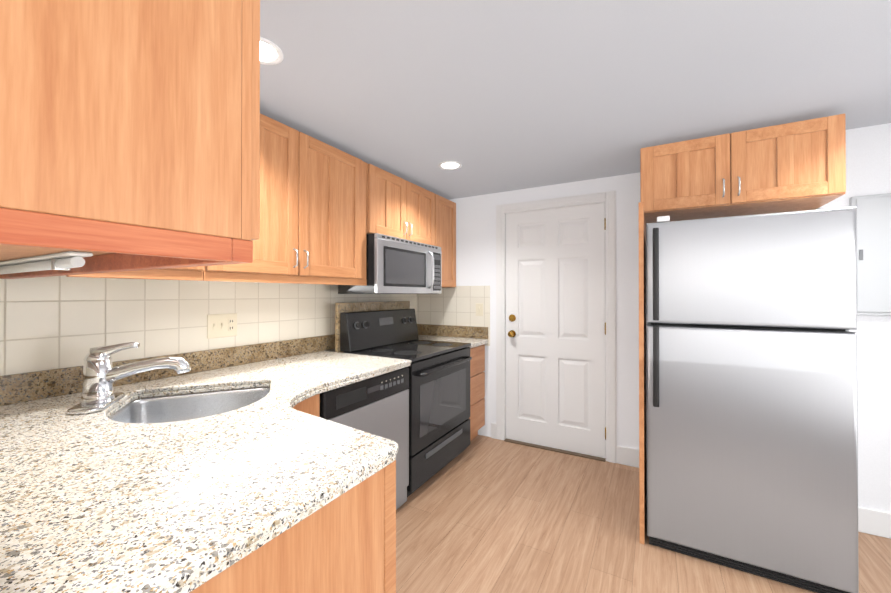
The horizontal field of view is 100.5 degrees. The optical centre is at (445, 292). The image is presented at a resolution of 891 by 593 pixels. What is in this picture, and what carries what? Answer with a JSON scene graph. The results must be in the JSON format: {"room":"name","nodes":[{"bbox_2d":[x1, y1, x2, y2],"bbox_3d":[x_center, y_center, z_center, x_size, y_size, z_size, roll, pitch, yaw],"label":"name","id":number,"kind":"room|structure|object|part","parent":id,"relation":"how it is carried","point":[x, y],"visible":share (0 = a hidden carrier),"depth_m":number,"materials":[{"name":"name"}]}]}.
{"room":"kitchen","nodes":[
{"label":"kitchen","id":0,"kind":"room"},
{"bbox_2d":[450,172,639,448],"bbox_3d":[1.845,0.214,2.762,4.880,2.300,0.100,0,0,29],"label":"wall","id":1,"kind":"structure","parent":0,"point":[475,240],"depth_m":3.04,"materials":[{"name":"paint"}]},
{"bbox_2d":[435,194,455,287],"bbox_3d":[-0.183,-0.467,3.607,0.504,0.840,0.405,0,0,29],"label":"upper cabinet","id":2,"kind":"object","parent":1,"relation":"attached to","point":[445,224],"visible":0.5,"depth_m":3.52,"materials":[{"name":"brown wood"}]},
{"bbox_2d":[417,286,489,345],"bbox_3d":[0.060,0.224,3.705,0.828,0.570,0.006,0,0,29],"label":"backsplash","id":3,"kind":"structure","parent":1,"relation":"attached to","point":[456,306],"depth_m":3.67,"materials":[{"name":"beige tile"}]},
{"bbox_2d":[476,303,482,315],"bbox_3d":[0.323,0.168,3.545,0.078,0.120,0.014,0,0,29],"label":"switch plate","id":4,"kind":"object","parent":1,"relation":"attached to","point":[479,309],"visible":1,"depth_m":3.54,"materials":[{"name":"beige plastic"}]},
{"bbox_2d":[506,203,605,457],"bbox_3d":[0.924,0.313,3.219,0.849,2.083,0.110,0,0,29],"label":"door leaf","id":5,"kind":"structure","parent":1,"relation":"in","point":[555,327],"depth_m":3.22,"materials":[{"name":"white wood"}]},
{"bbox_2d":[496,191,616,462],"bbox_3d":[0.943,0.277,3.252,1.023,2.179,0.130,0,0,29],"label":"door frame","id":6,"kind":"structure","parent":1,"relation":"attached to","point":[609,198],"depth_m":3.08,"materials":[{"name":"white wood"}]},
{"bbox_2d":[260,0,890,199],"bbox_3d":[0.375,-0.960,0.154,5.080,0.020,6.100,0,0,29],"label":"ceiling","id":7,"kind":"structure","parent":0,"point":[494,96],"depth_m":1.63,"materials":[{"name":"paint"}]},
{"bbox_2d":[260,37,282,64],"bbox_3d":[-0.724,-0.938,1.443,0.172,0.008,0.172,0,0,29],"label":"recessed light","id":8,"kind":"object","parent":7,"relation":"in","point":[271,53],"visible":0.46,"depth_m":1.46,"materials":[{"name":"white"}]},
{"bbox_2d":[439,161,461,169],"bbox_3d":[0.035,-0.931,2.731,0.172,0.008,0.172,0,0,29],"label":"recessed light","id":9,"kind":"object","parent":7,"relation":"in","point":[449,165],"visible":1,"depth_m":2.73,"materials":[{"name":"white"}]},
{"bbox_2d":[396,435,890,592],"bbox_3d":[0.375,1.380,0.141,5.080,0.060,6.100,0,0,29],"label":"floor","id":10,"kind":"structure","parent":0,"point":[482,514],"depth_m":2.05,"materials":[{"name":"laminate"}]},
{"bbox_2d":[133,387,395,592],"bbox_3d":[-0.896,0.914,1.268,1.546,0.883,1.169,0,0,29],"label":"base cabinet","id":11,"kind":"object","parent":10,"relation":"on","point":[345,542],"visible":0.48,"depth_m":0.85,"materials":[{"name":"brown wood"}]},
{"bbox_2d":[0,301,487,592],"bbox_3d":[-0.401,0.276,2.140,1.557,0.400,3.171,0,0,29],"label":"countertop","id":12,"kind":"structure","parent":11,"relation":"on","point":[98,502],"depth_m":0.91,"materials":[{"name":"beige stone"}]},
{"bbox_2d":[67,342,190,414],"bbox_3d":[-1.266,0.314,1.468,0.308,0.235,0.346,0,0,29],"label":"faucet","id":13,"kind":"object","parent":12,"relation":"on","point":[101,374],"visible":1,"depth_m":1.41,"materials":[{"name":"silver metal"}]},
{"bbox_2d":[109,387,269,423],"bbox_3d":[-1.030,0.564,1.564,0.652,0.180,0.644,0,0,29],"label":"sink basin","id":14,"kind":"object","parent":12,"relation":"in","point":[172,408],"visible":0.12,"depth_m":1.72,"materials":[{"name":"metal"}]},
{"bbox_2d":[320,367,408,509],"bbox_3d":[-0.746,0.916,2.271,0.785,0.867,0.712,0,0,29],"label":"dishwasher","id":15,"kind":"object","parent":10,"relation":"on","point":[378,405],"visible":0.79,"depth_m":2.15,"materials":[{"name":"silver metal"}]},
{"bbox_2d":[340,308,471,496],"bbox_3d":[-0.254,0.757,2.931,0.692,1.215,0.896,0,0,29],"label":"range","id":16,"kind":"object","parent":10,"relation":"on","point":[439,405],"visible":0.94,"depth_m":2.76,"materials":[{"name":"black metal"}]},
{"bbox_2d":[470,345,484,440],"bbox_3d":[-0.054,0.927,3.545,0.782,0.883,0.360,0,0,29],"label":"base cabinet","id":17,"kind":"object","parent":10,"relation":"on","point":[477,391],"visible":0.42,"depth_m":3.36,"materials":[{"name":"brown wood"}]},
{"bbox_2d":[639,114,845,543],"bbox_3d":[1.690,0.234,2.222,0.911,2.255,0.990,0,0,29],"label":"tall cabinet","id":18,"kind":"object","parent":10,"relation":"on","point":[795,166],"visible":1,"depth_m":2.04,"materials":[{"name":"brown wood"}]},
{"bbox_3d":[1.300,0.438,2.432,0.024,1.848,0.976,0,0,29],"label":"fridge panel","id":19,"kind":"part","parent":18,"relation":"part of","materials":[{"name":"brown wood"}]},
{"bbox_2d":[646,206,858,592],"bbox_3d":[1.608,0.479,2.108,0.805,1.763,0.790,0,0,29],"label":"refrigerator","id":20,"kind":"object","parent":10,"relation":"on","point":[752,418],"visible":1,"depth_m":1.76,"materials":[{"name":"grey metal"}]},
{"bbox_2d":[817,123,890,512],"bbox_3d":[3.084,0.209,1.859,1.835,2.300,0.260,0,0,29],"label":"wall","id":21,"kind":"structure","parent":0,"point":[868,160],"depth_m":2.09,"materials":[{"name":"paint"}]},
{"bbox_2d":[491,423,890,538],"bbox_3d":[2.117,1.292,2.389,4.014,0.140,0.274,0,0,29],"label":"baseboard","id":22,"kind":"structure","parent":21,"relation":"attached to","point":[874,522],"depth_m":2.09,"materials":[{"name":"white wood"}]},
{"bbox_2d":[849,193,890,315],"bbox_3d":[2.484,-0.207,2.025,0.382,0.675,0.041,0,0,29],"label":"electrical panel","id":23,"kind":"object","parent":21,"relation":"attached to","point":[873,219],"visible":0.73,"depth_m":2.06,"materials":[{"name":"grey metal"}]},
{"bbox_3d":[-1.228,0.203,0.710,1.535,2.300,0.100,0,0,29],"label":"wall","id":24,"kind":"structure","parent":0,"visible":0},
{"bbox_2d":[0,0,259,267],"bbox_3d":[-0.897,-0.499,0.804,1.036,0.805,0.376,0,0,29],"label":"upper cabinet","id":25,"kind":"object","parent":24,"relation":"attached to","point":[129,135],"depth_m":0.54,"materials":[{"name":"brown wood"}]},
{"bbox_2d":[0,251,92,273],"bbox_3d":[-1.272,-0.074,1.106,0.950,0.039,0.044,0,0,29],"label":"under-cabinet light","id":26,"kind":"object","parent":25,"relation":"in","point":[68,260],"visible":1,"depth_m":0.95,"materials":[{"name":"white plastic"}]},
{"bbox_3d":[-1.796,0.207,1.368,0.100,2.300,6.100,0,0,29],"label":"wall","id":27,"kind":"structure","parent":0,"visible":0},
{"bbox_2d":[66,266,203,280],"bbox_3d":[-1.345,-0.474,1.540,0.504,0.847,0.428,0,0,29],"label":"upper cabinet","id":28,"kind":"object","parent":27,"relation":"attached to","point":[191,273],"visible":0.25,"depth_m":1.48,"materials":[{"name":"brown wood"}]},
{"bbox_2d":[0,275,416,375],"bbox_3d":[-1.086,0.198,2.521,0.006,0.610,3.194,0,0,29],"label":"backsplash","id":29,"kind":"structure","parent":27,"relation":"attached to","point":[53,322],"depth_m":1.82,"materials":[{"name":"beige tile"}]},
{"bbox_2d":[207,313,236,338],"bbox_3d":[-1.285,0.193,2.143,0.015,0.135,0.170,0,0,29],"label":"electrical outlet plate","id":30,"kind":"object","parent":27,"relation":"attached to","point":[221,325],"visible":1,"depth_m":2.14,"materials":[{"name":"beige plastic"}]},
{"bbox_2d":[203,113,366,285],"bbox_3d":[-0.979,-0.471,2.192,0.504,0.847,1.060,0,0,29],"label":"upper cabinet","id":31,"kind":"object","parent":27,"relation":"attached to","point":[313,210],"visible":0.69,"depth_m":2.08,"materials":[{"name":"brown wood"}]},
{"bbox_2d":[338,233,441,293],"bbox_3d":[-0.461,-0.192,3.018,0.591,0.415,0.875,0,0,29],"label":"microwave","id":32,"kind":"object","parent":27,"relation":"attached to","point":[395,265],"visible":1,"depth_m":2.73,"materials":[{"name":"silver metal"}]},
{"bbox_2d":[366,163,434,245],"bbox_3d":[-0.500,-0.648,3.043,0.504,0.484,0.883,0,0,29],"label":"upper cabinet","id":33,"kind":"object","parent":27,"relation":"attached to","point":[397,207],"visible":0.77,"depth_m":2.85,"materials":[{"name":"brown wood"}]}
]}

